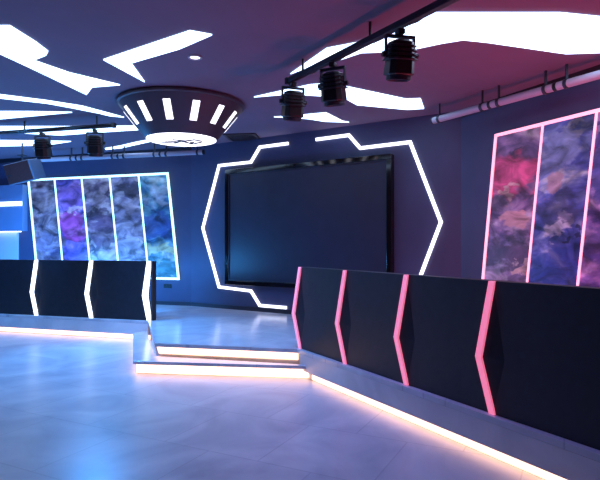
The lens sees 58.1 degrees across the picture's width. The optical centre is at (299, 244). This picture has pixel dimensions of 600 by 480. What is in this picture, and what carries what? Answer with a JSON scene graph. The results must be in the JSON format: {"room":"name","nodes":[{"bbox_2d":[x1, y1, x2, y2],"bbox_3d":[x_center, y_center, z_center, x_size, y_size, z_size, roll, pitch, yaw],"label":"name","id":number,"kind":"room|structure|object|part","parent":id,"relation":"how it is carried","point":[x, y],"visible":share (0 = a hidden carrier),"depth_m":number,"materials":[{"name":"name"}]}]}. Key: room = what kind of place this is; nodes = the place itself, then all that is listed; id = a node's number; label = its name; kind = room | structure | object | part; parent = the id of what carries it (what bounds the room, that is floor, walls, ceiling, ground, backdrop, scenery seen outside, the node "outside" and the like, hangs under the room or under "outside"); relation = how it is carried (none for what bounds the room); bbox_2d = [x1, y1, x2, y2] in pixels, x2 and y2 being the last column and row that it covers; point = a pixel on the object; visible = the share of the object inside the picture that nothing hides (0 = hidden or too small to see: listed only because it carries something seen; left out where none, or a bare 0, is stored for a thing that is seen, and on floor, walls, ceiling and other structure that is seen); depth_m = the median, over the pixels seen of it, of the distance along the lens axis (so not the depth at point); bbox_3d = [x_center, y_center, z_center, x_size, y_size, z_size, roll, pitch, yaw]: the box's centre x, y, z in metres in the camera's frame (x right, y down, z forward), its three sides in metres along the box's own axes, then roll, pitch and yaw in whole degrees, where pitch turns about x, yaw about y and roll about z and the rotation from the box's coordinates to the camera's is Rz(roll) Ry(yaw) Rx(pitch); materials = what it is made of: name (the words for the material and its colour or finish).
{"room":"esports arena studio","nodes":[
{"label":"esports arena studio","id":0,"kind":"room"},
{"bbox_2d":[0,155,190,305],"bbox_3d":[-5.194,-0.200,11.310,6.630,3.300,0.120,0,0,18],"label":"wall","id":1,"kind":"structure","parent":0,"point":[178,167],"depth_m":10.40,"materials":[{"name":"blue paint"}]},
{"bbox_2d":[0,233,18,259],"bbox_3d":[-7.017,0.406,11.823,2.147,1.338,0.039,0,0,18],"label":"wall panel","id":2,"kind":"object","parent":1,"relation":"attached to","point":[9,242],"visible":0.4,"depth_m":11.54,"materials":[{"name":"grey laminate"}]},
{"bbox_2d":[0,184,27,231],"bbox_3d":[-6.921,-0.771,11.733,2.386,0.997,0.151,0,0,18],"label":"upper cabinet","id":3,"kind":"object","parent":1,"relation":"attached to","point":[13,198],"visible":1,"depth_m":11.38,"materials":[{"name":"blue laminate"}]},
{"bbox_2d":[0,147,190,162],"bbox_3d":[-5.194,-1.810,11.231,6.580,0.079,0.029,0,0,18],"label":"pipe","id":4,"kind":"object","parent":1,"relation":"attached to","point":[183,148],"depth_m":10.68,"materials":[{"name":"black"}]},
{"bbox_2d":[28,172,179,279],"bbox_3d":[-4.010,-0.363,10.832,3.638,2.052,0.050,0,0,18],"label":"decorative wall panel","id":5,"kind":"object","parent":1,"relation":"attached to","point":[124,217],"visible":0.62,"depth_m":10.77,"materials":[{"name":"multicoloured plastic"}]},
{"bbox_3d":[-5.283,-0.363,11.241,0.917,2.010,0.006,0,0,18],"label":"art panel","id":6,"kind":"part","parent":5,"relation":"part of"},
{"bbox_2d":[54,180,62,259],"bbox_3d":[-4.964,-0.363,11.127,0.262,1.967,0.012,0,0,18],"label":"light","id":7,"kind":"object","parent":5,"relation":"attached to","point":[58,184],"depth_m":11.14,"materials":[{"name":"white plastic"}]},
{"bbox_3d":[-4.639,-0.363,11.030,0.917,2.010,0.006,0,0,18],"label":"art panel","id":8,"kind":"part","parent":5,"relation":"part of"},
{"bbox_2d":[81,179,89,259],"bbox_3d":[-4.320,-0.363,10.916,0.262,1.967,0.012,0,0,18],"label":"light","id":9,"kind":"object","parent":5,"relation":"attached to","point":[85,183],"depth_m":10.93,"materials":[{"name":"white plastic"}]},
{"bbox_3d":[-3.996,-0.363,10.819,0.915,2.010,0.006,0,0,18],"label":"art panel","id":10,"kind":"part","parent":5,"relation":"part of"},
{"bbox_2d":[109,177,118,260],"bbox_3d":[-3.677,-0.363,10.705,0.262,1.967,0.012,0,0,18],"label":"light","id":11,"kind":"object","parent":5,"relation":"attached to","point":[113,181],"depth_m":10.71,"materials":[{"name":"white plastic"}]},
{"bbox_3d":[-3.355,-0.363,10.609,0.912,2.010,0.006,0,0,18],"label":"art panel","id":12,"kind":"part","parent":5,"relation":"part of","materials":[{"name":"glass"}]},
{"bbox_2d":[138,176,147,260],"bbox_3d":[-3.038,-0.363,10.495,0.262,1.967,0.012,0,0,18],"label":"light","id":13,"kind":"object","parent":5,"relation":"attached to","point":[142,180],"depth_m":10.50,"materials":[{"name":"white plastic"}]},
{"bbox_3d":[-2.727,-0.363,10.403,0.887,2.010,0.006,0,0,18],"label":"art panel","id":14,"kind":"part","parent":5,"relation":"part of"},
{"bbox_2d":[164,284,171,287],"bbox_3d":[-2.543,0.787,10.369,0.170,0.080,0.016,0,0,18],"label":"wall socket","id":15,"kind":"object","parent":1,"relation":"attached to","point":[165,285],"visible":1,"depth_m":10.36,"materials":[{"name":"black"}]},
{"bbox_2d":[150,301,189,305],"bbox_3d":[-5.216,1.115,11.243,6.630,0.070,0.019,0,0,18],"label":"baseboard","id":16,"kind":"structure","parent":1,"relation":"attached to","point":[157,302],"depth_m":10.32,"materials":[{"name":"black"}]},
{"bbox_2d":[0,331,543,479],"bbox_3d":[-0.637,1.510,4.699,15.693,0.120,15.505,0,0,0],"label":"floor","id":17,"kind":"structure","parent":0,"point":[72,407],"depth_m":4.20,"materials":[{"name":"stone"}]},
{"bbox_2d":[133,331,308,377],"bbox_3d":[-1.524,1.375,6.567,3.378,0.150,1.223,0,0,44],"label":"step","id":18,"kind":"structure","parent":17,"relation":"on","point":[144,358],"depth_m":5.99,"materials":[{"name":"stone"}]},
{"bbox_2d":[4,327,545,479],"bbox_3d":[-1.357,1.323,7.343,17.054,0.254,4.692,0,0,40],"label":"trim","id":19,"kind":"structure","parent":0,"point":[286,361],"depth_m":6.17,"materials":[{"name":"white plastic"}]},
{"bbox_2d":[0,304,599,461],"bbox_3d":[-1.375,1.173,7.322,17.051,0.045,4.746,0,0,40],"label":"stage platform","id":20,"kind":"object","parent":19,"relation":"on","point":[174,326],"visible":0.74,"depth_m":6.79,"materials":[{"name":"stone"}]},
{"bbox_2d":[0,259,155,320],"bbox_3d":[-3.720,0.697,9.010,3.304,0.904,0.770,0,0,17],"label":"desk","id":21,"kind":"object","parent":20,"relation":"on","point":[109,289],"visible":1,"depth_m":8.60,"materials":[{"name":"laminate"}]},
{"bbox_3d":[-4.848,0.697,9.040,1.130,0.904,0.135,0,0,17],"label":"panel","id":22,"kind":"part","parent":21,"relation":"part of","materials":[{"name":"laminate"}]},
{"bbox_2d":[30,260,37,314],"bbox_3d":[-4.346,0.697,8.836,0.124,0.904,0.070,0,0,17],"label":"light","id":23,"kind":"object","parent":21,"relation":"attached to","point":[33,263],"depth_m":8.83,"materials":[{"name":"white plastic"}]},
{"bbox_3d":[-3.822,0.697,8.725,1.116,0.904,0.135,0,0,17],"label":"panel","id":24,"kind":"part","parent":21,"relation":"part of","materials":[{"name":"laminate"}]},
{"bbox_2d":[84,260,92,317],"bbox_3d":[-3.327,0.697,8.523,0.124,0.904,0.070,0,0,17],"label":"light","id":25,"kind":"object","parent":21,"relation":"attached to","point":[88,264],"depth_m":8.51,"materials":[{"name":"white plastic"}]},
{"bbox_3d":[-2.815,0.697,8.415,1.092,0.904,0.135,0,0,17],"label":"panel","id":26,"kind":"part","parent":21,"relation":"part of","materials":[{"name":"laminate"}]},
{"bbox_2d":[142,261,150,320],"bbox_3d":[-2.331,0.697,8.217,0.124,0.904,0.070,0,0,17],"label":"light","id":27,"kind":"object","parent":21,"relation":"attached to","point":[146,265],"depth_m":8.21,"materials":[{"name":"white plastic"}]},
{"bbox_3d":[-2.238,0.697,8.257,0.028,0.904,0.100,0,0,17],"label":"post","id":28,"kind":"part","parent":21,"relation":"part of","materials":[{"name":"laminate"}]},
{"bbox_2d":[292,267,599,449],"bbox_3d":[1.163,0.697,4.622,0.770,0.904,3.772,0,0,-29],"label":"desk","id":29,"kind":"object","parent":20,"relation":"on","point":[526,353],"visible":1,"depth_m":3.83,"materials":[{"name":"laminate"}]},
{"bbox_2d":[292,267,300,348],"bbox_3d":[-0.030,0.697,6.038,0.070,0.904,0.135,0,0,-29],"label":"light","id":30,"kind":"object","parent":29,"relation":"attached to","point":[296,309],"depth_m":6.01,"materials":[{"name":"pink plastic"}]},
{"bbox_3d":[0.229,0.697,5.672,0.135,0.904,0.968,0,0,-29],"label":"panel","id":31,"kind":"part","parent":29,"relation":"part of","materials":[{"name":"plastic"}]},
{"bbox_2d":[335,270,346,363],"bbox_3d":[0.405,0.697,5.260,0.070,0.904,0.135,0,0,-29],"label":"light","id":32,"kind":"object","parent":29,"relation":"attached to","point":[341,275],"depth_m":5.25,"materials":[{"name":"pink plastic"}]},
{"bbox_3d":[0.666,0.697,4.891,0.135,0.904,0.977,0,0,-29],"label":"panel","id":33,"kind":"part","parent":29,"relation":"part of","materials":[{"name":"plastic"}]},
{"bbox_2d":[393,275,408,384],"bbox_3d":[0.845,0.697,4.475,0.070,0.904,0.135,0,0,-29],"label":"light","id":34,"kind":"object","parent":29,"relation":"attached to","point":[401,332],"depth_m":4.46,"materials":[{"name":"pink plastic"}]},
{"bbox_3d":[1.102,0.697,4.112,0.135,0.904,0.961,0,0,-29],"label":"panel","id":35,"kind":"part","parent":29,"relation":"part of","materials":[{"name":"plastic"}]},
{"bbox_2d":[475,281,495,414],"bbox_3d":[1.277,0.697,3.703,0.070,0.904,0.135,0,0,-29],"label":"light","id":36,"kind":"object","parent":29,"relation":"attached to","point":[485,355],"depth_m":3.69,"materials":[{"name":"pink plastic"}]},
{"bbox_3d":[1.560,0.697,3.295,0.135,0.904,1.067,0,0,-29],"label":"panel","id":37,"kind":"part","parent":29,"relation":"part of","materials":[{"name":"laminate"}]},
{"bbox_2d":[312,375,565,479],"bbox_3d":[1.563,1.409,3.226,0.012,0.058,5.850,0,0,-29],"label":"light strip","id":38,"kind":"object","parent":19,"relation":"attached to","point":[527,467],"visible":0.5,"depth_m":4.00,"materials":[{"name":"white plastic"}]},
{"bbox_2d":[0,0,599,158],"bbox_3d":[-0.637,-1.910,4.699,15.693,0.120,15.505,0,0,0],"label":"ceiling","id":39,"kind":"structure","parent":0,"point":[253,46],"depth_m":5.42,"materials":[{"name":"paint"}]},
{"bbox_2d":[0,140,33,145],"bbox_3d":[-5.110,-1.844,9.737,0.845,0.011,0.477,0,0,0],"label":"recessed light","id":40,"kind":"object","parent":39,"relation":"in","point":[15,142],"depth_m":9.68,"materials":[{"name":"white plastic"}]},
{"bbox_2d":[3,143,45,184],"bbox_3d":[-4.965,-1.456,9.745,0.554,0.787,0.537,0,0,0],"label":"loudspeaker","id":41,"kind":"object","parent":39,"relation":"attached to","point":[23,171],"visible":0.94,"depth_m":9.54,"materials":[{"name":"blue"}]},
{"bbox_2d":[3,160,33,184],"bbox_3d":[-4.970,-1.281,9.528,0.515,0.421,0.080,0,0,4],"label":"grille","id":42,"kind":"object","parent":41,"relation":"attached to","point":[21,171],"depth_m":9.52,"materials":[{"name":"black metal"}]},
{"bbox_2d":[0,111,71,118],"bbox_3d":[-4.272,-1.844,7.590,2.186,0.012,0.539,0,0,14],"label":"recessed light","id":43,"kind":"object","parent":39,"relation":"in","point":[3,114],"visible":1,"depth_m":7.55,"materials":[{"name":"white plastic"}]},
{"bbox_2d":[35,148,76,162],"bbox_3d":[-4.687,-1.724,10.384,0.921,0.252,0.104,0,0,15],"label":"ceiling pipe","id":44,"kind":"object","parent":39,"relation":"attached to","point":[66,158],"visible":0.59,"depth_m":10.32,"materials":[{"name":"grey metal"}]},
{"bbox_2d":[0,116,115,134],"bbox_3d":[-4.198,-1.759,8.083,3.250,0.182,0.095,0,0,15],"label":"rail","id":45,"kind":"object","parent":39,"relation":"hanging from","point":[109,125],"visible":1,"depth_m":7.88,"materials":[{"name":"grey metal"}]},
{"bbox_2d":[32,132,52,158],"bbox_3d":[-3.811,-1.460,8.000,0.290,0.400,0.251,0,0,8],"label":"spotlight","id":46,"kind":"object","parent":45,"relation":"attached to","point":[42,148],"visible":1,"depth_m":7.93,"materials":[{"name":"black plastic"}]},
{"bbox_2d":[84,129,105,156],"bbox_3d":[-2.945,-1.460,7.763,0.290,0.400,0.251,0,0,-5],"label":"spotlight","id":47,"kind":"object","parent":45,"relation":"attached to","point":[94,143],"visible":1,"depth_m":7.69,"materials":[{"name":"black plastic"}]},
{"bbox_2d":[0,25,119,94],"bbox_3d":[-2.522,-1.844,5.519,0.611,0.012,2.115,0,0,11],"label":"recessed light","id":48,"kind":"object","parent":39,"relation":"in","point":[15,45],"visible":1,"depth_m":5.32,"materials":[{"name":"white plastic"}]},
{"bbox_2d":[51,141,70,143],"bbox_3d":[-4.279,-1.844,9.684,0.406,0.011,0.189,0,0,0],"label":"recessed light","id":49,"kind":"object","parent":39,"relation":"in","point":[53,142],"depth_m":9.68,"materials":[{"name":"white plastic"}]},
{"bbox_2d":[0,94,123,117],"bbox_3d":[-3.267,-1.844,7.072,2.033,0.012,0.335,0,0,-38],"label":"recessed light","id":50,"kind":"object","parent":39,"relation":"in","point":[2,96],"visible":1,"depth_m":7.03,"materials":[{"name":"white plastic"}]},
{"bbox_2d":[0,126,137,134],"bbox_3d":[-4.015,-1.844,8.695,3.231,0.012,0.740,0,0,0],"label":"recessed light","id":51,"kind":"object","parent":39,"relation":"in","point":[2,128],"visible":0.54,"depth_m":8.59,"materials":[{"name":"white plastic"}]},
{"bbox_2d":[76,146,117,160],"bbox_3d":[-3.807,-1.724,10.153,0.891,0.252,0.104,0,0,15],"label":"ceiling pipe","id":52,"kind":"object","parent":39,"relation":"attached to","point":[82,157],"visible":0.94,"depth_m":10.12,"materials":[{"name":"grey metal"}]},
{"bbox_2d":[105,140,149,149],"bbox_3d":[-3.159,-1.844,9.963,1.518,0.012,0.171,0,0,38],"label":"recessed light","id":53,"kind":"object","parent":39,"relation":"in","point":[143,141],"visible":0.86,"depth_m":9.90,"materials":[{"name":"white plastic"}]},
{"bbox_2d":[117,143,159,158],"bbox_3d":[-2.955,-1.724,9.929,0.862,0.252,0.104,0,0,15],"label":"ceiling pipe","id":54,"kind":"object","parent":39,"relation":"attached to","point":[123,155],"visible":1,"depth_m":9.90,"materials":[{"name":"grey metal"}]},
{"bbox_2d":[103,30,211,81],"bbox_3d":[-1.502,-1.844,5.247,0.589,0.012,1.685,0,0,-36],"label":"recessed light","id":55,"kind":"object","parent":39,"relation":"in","point":[123,61],"visible":1,"depth_m":5.10,"materials":[{"name":"white plastic"}]},
{"bbox_2d":[116,86,243,146],"bbox_3d":[-1.552,-1.600,7.080,1.636,0.498,1.636,0,0,0],"label":"ceiling lamp","id":56,"kind":"object","parent":39,"relation":"attached to","point":[164,115],"visible":1,"depth_m":6.58,"materials":[{"name":"brown metal"}]},
{"bbox_2d":[146,133,215,146],"bbox_3d":[-1.552,-1.379,7.080,0.897,0.041,0.897,0,0,0],"label":"diffuser","id":57,"kind":"object","parent":56,"relation":"attached to","point":[171,139],"depth_m":6.95,"materials":[{"name":"white plastic"}]},
{"bbox_2d":[159,145,204,156],"bbox_3d":[-2.122,-1.724,9.710,0.854,0.252,0.104,0,0,15],"label":"ceiling pipe","id":58,"kind":"object","parent":39,"relation":"attached to","point":[166,153],"visible":0.96,"depth_m":9.67,"materials":[{"name":"grey metal"}]},
{"bbox_2d":[188,55,201,59],"bbox_3d":[-1.033,-1.844,5.314,0.140,0.012,0.140,0,0,0],"label":"recessed light","id":59,"kind":"object","parent":39,"relation":"in","point":[191,57],"visible":1,"depth_m":5.31,"materials":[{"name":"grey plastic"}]},
{"bbox_2d":[223,133,259,140],"bbox_3d":[-0.983,-1.840,9.220,0.555,0.020,0.555,0,0,7],"label":"ceiling vent","id":60,"kind":"object","parent":39,"relation":"in","point":[234,136],"visible":0.94,"depth_m":9.15,"materials":[{"name":"grey"}]},
{"bbox_2d":[254,83,320,96],"bbox_3d":[-0.088,-1.844,6.440,0.767,0.011,0.744,0,0,-17],"label":"recessed light","id":61,"kind":"object","parent":39,"relation":"in","point":[311,89],"depth_m":6.47,"materials":[{"name":"white plastic"}]},
{"bbox_2d":[275,112,348,122],"bbox_3d":[0.254,-1.844,7.747,1.157,0.012,0.496,0,0,-21],"label":"recessed light","id":62,"kind":"object","parent":39,"relation":"in","point":[325,117],"visible":0.72,"depth_m":7.79,"materials":[{"name":"white plastic"}]},
{"bbox_2d":[290,42,354,73],"bbox_3d":[0.189,-1.844,5.316,0.184,0.012,1.152,0,0,-34],"label":"recessed light","id":63,"kind":"object","parent":39,"relation":"in","point":[325,53],"visible":0.62,"depth_m":5.24,"materials":[{"name":"white plastic"}]},
{"bbox_2d":[285,0,459,84],"bbox_3d":[0.581,-1.759,4.505,0.095,0.182,2.650,0,0,-32],"label":"rail","id":64,"kind":"object","parent":39,"relation":"hanging from","point":[437,5],"visible":0.96,"depth_m":4.43,"materials":[{"name":"grey metal"}]},
{"bbox_2d":[279,82,306,121],"bbox_3d":[-0.074,-1.460,5.536,0.290,0.400,0.251,0,0,-20],"label":"spotlight","id":65,"kind":"object","parent":64,"relation":"attached to","point":[293,102],"visible":1,"depth_m":5.46,"materials":[{"name":"black plastic"}]},
{"bbox_2d":[317,62,348,106],"bbox_3d":[0.304,-1.460,4.934,0.290,0.400,0.251,0,0,25],"label":"spotlight","id":66,"kind":"object","parent":64,"relation":"attached to","point":[332,86],"visible":1,"depth_m":4.86,"materials":[{"name":"black plastic"}]},
{"bbox_2d":[381,28,418,81],"bbox_3d":[0.770,-1.460,4.175,0.290,0.400,0.251,0,0,-12],"label":"spotlight","id":67,"kind":"object","parent":64,"relation":"attached to","point":[399,54],"visible":1,"depth_m":4.10,"materials":[{"name":"black plastic"}]},
{"bbox_2d":[346,86,423,109],"bbox_3d":[1.089,-1.844,6.826,1.358,0.011,0.771,0,0,-17],"label":"recessed light","id":68,"kind":"object","parent":39,"relation":"in","point":[360,97],"depth_m":6.87,"materials":[{"name":"white plastic"}]},
{"bbox_2d":[431,90,489,123],"bbox_3d":[2.005,-1.724,6.766,0.104,0.252,0.941,0,0,-30],"label":"ceiling pipe","id":69,"kind":"object","parent":39,"relation":"attached to","point":[482,106],"visible":0.93,"depth_m":6.70,"materials":[{"name":"grey metal"}]},
{"bbox_2d":[342,12,599,59],"bbox_3d":[1.798,-1.844,4.851,2.873,0.012,1.127,0,0,0],"label":"recessed light","id":70,"kind":"object","parent":39,"relation":"in","point":[556,32],"visible":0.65,"depth_m":4.63,"materials":[{"name":"white plastic"}]},
{"bbox_2d":[488,70,554,108],"bbox_3d":[2.456,-1.724,5.993,0.104,0.252,0.840,0,0,-30],"label":"ceiling pipe","id":71,"kind":"object","parent":39,"relation":"attached to","point":[546,88],"visible":0.94,"depth_m":5.93,"materials":[{"name":"grey"}]},
{"bbox_2d":[553,64,599,90],"bbox_3d":[2.879,-1.724,5.268,0.104,0.252,0.832,0,0,-30],"label":"ceiling pipe","id":72,"kind":"object","parent":39,"relation":"attached to","point":[566,83],"visible":1,"depth_m":5.42,"materials":[{"name":"grey"}]},
{"bbox_2d":[191,112,460,309],"bbox_3d":[0.111,-0.200,8.882,5.104,3.300,0.120,0,0,33],"label":"wall","id":73,"kind":"structure","parent":0,"point":[437,146],"depth_m":8.18,"materials":[{"name":"blue paint"}]},
{"bbox_2d":[0,327,149,339],"bbox_3d":[-5.302,1.409,9.147,6.312,0.058,0.012,0,0,17],"label":"light strip","id":74,"kind":"object","parent":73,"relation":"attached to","point":[1,328],"visible":1,"depth_m":8.65,"materials":[{"name":"white plastic"}]},
{"bbox_2d":[0,317,149,334],"bbox_3d":[-5.318,1.280,9.128,6.332,0.170,0.058,0,0,17],"label":"trim","id":75,"kind":"structure","parent":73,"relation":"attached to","point":[13,322],"depth_m":8.56,"materials":[{"name":"stone"}]},
{"bbox_2d":[160,347,297,359],"bbox_3d":[-0.842,1.242,6.202,1.678,0.075,0.012,0,0,12],"label":"light strip","id":76,"kind":"object","parent":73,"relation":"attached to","point":[163,350],"visible":0.93,"depth_m":6.19,"materials":[{"name":"white plastic"}]},
{"bbox_2d":[190,302,291,313],"bbox_3d":[0.073,1.115,8.823,5.104,0.070,0.019,0,0,33],"label":"baseboard","id":77,"kind":"structure","parent":73,"relation":"attached to","point":[258,309],"depth_m":9.52,"materials":[{"name":"black"}]},
{"bbox_2d":[201,142,288,308],"bbox_3d":[-1.011,-0.322,9.518,1.944,2.784,0.027,0,0,33],"label":"light","id":78,"kind":"object","parent":73,"relation":"attached to","point":[283,143],"visible":1,"depth_m":9.69,"materials":[{"name":"white plastic"}]},
{"bbox_2d":[225,154,393,287],"bbox_3d":[0.024,-0.315,8.770,3.175,2.032,0.118,0,0,33],"label":"screen","id":79,"kind":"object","parent":73,"relation":"attached to","point":[281,219],"depth_m":8.68,"materials":[{"name":"black glass"}]},
{"bbox_2d":[315,133,442,274],"bbox_3d":[1.128,-0.337,8.132,2.077,2.780,0.027,0,0,33],"label":"light","id":80,"kind":"object","parent":73,"relation":"attached to","point":[352,139],"visible":0.58,"depth_m":7.74,"materials":[{"name":"white plastic"}]},
{"bbox_2d":[300,354,599,479],"bbox_3d":[1.497,1.280,3.298,0.058,0.170,6.040,0,0,-29],"label":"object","id":81,"kind":"structure","parent":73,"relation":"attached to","point":[563,463],"depth_m":3.78,"materials":[{"name":"stone"}]},
{"bbox_2d":[461,79,599,278],"bbox_3d":[4.676,-0.200,2.280,0.120,3.300,11.434,0,0,-25],"label":"wall","id":82,"kind":"structure","parent":0,"point":[478,130],"depth_m":7.06,"materials":[{"name":"blue paint"}]},
{"bbox_2d":[459,65,599,117],"bbox_3d":[4.596,-1.800,2.271,0.029,0.099,11.384,0,0,-25],"label":"trim","id":83,"kind":"structure","parent":82,"relation":"attached to","point":[595,68],"depth_m":5.95,"materials":[{"name":"black"}]},
{"bbox_2d":[481,108,599,286],"bbox_3d":[2.863,-0.365,5.994,0.050,2.066,2.346,0,0,-25],"label":"decorative wall panel","id":84,"kind":"object","parent":82,"relation":"attached to","point":[543,223],"visible":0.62,"depth_m":6.11,"materials":[{"name":"multicoloured plastic"}]},
{"bbox_3d":[2.574,-0.365,6.599,0.006,2.030,0.966,0,0,-25],"label":"art panel","id":85,"kind":"part","parent":84,"relation":"part of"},
{"bbox_2d":[526,126,543,281],"bbox_3d":[2.716,-0.365,6.271,0.012,1.993,0.271,0,0,-25],"label":"light","id":86,"kind":"object","parent":84,"relation":"attached to","point":[534,134],"depth_m":6.26,"materials":[{"name":"white plastic"}]},
{"bbox_3d":[2.865,-0.365,5.970,0.006,2.030,0.921,0,0,-25],"label":"art panel","id":87,"kind":"part","parent":84,"relation":"part of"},
{"bbox_2d":[576,113,597,285],"bbox_3d":[2.998,-0.365,5.662,0.012,1.993,0.271,0,0,-25],"label":"light","id":88,"kind":"object","parent":84,"relation":"attached to","point":[586,123],"depth_m":5.65,"materials":[{"name":"white plastic"}]},
{"bbox_3d":[3.147,-0.365,5.362,0.006,2.030,0.921,0,0,-25],"label":"art panel","id":89,"kind":"part","parent":84,"relation":"part of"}
]}

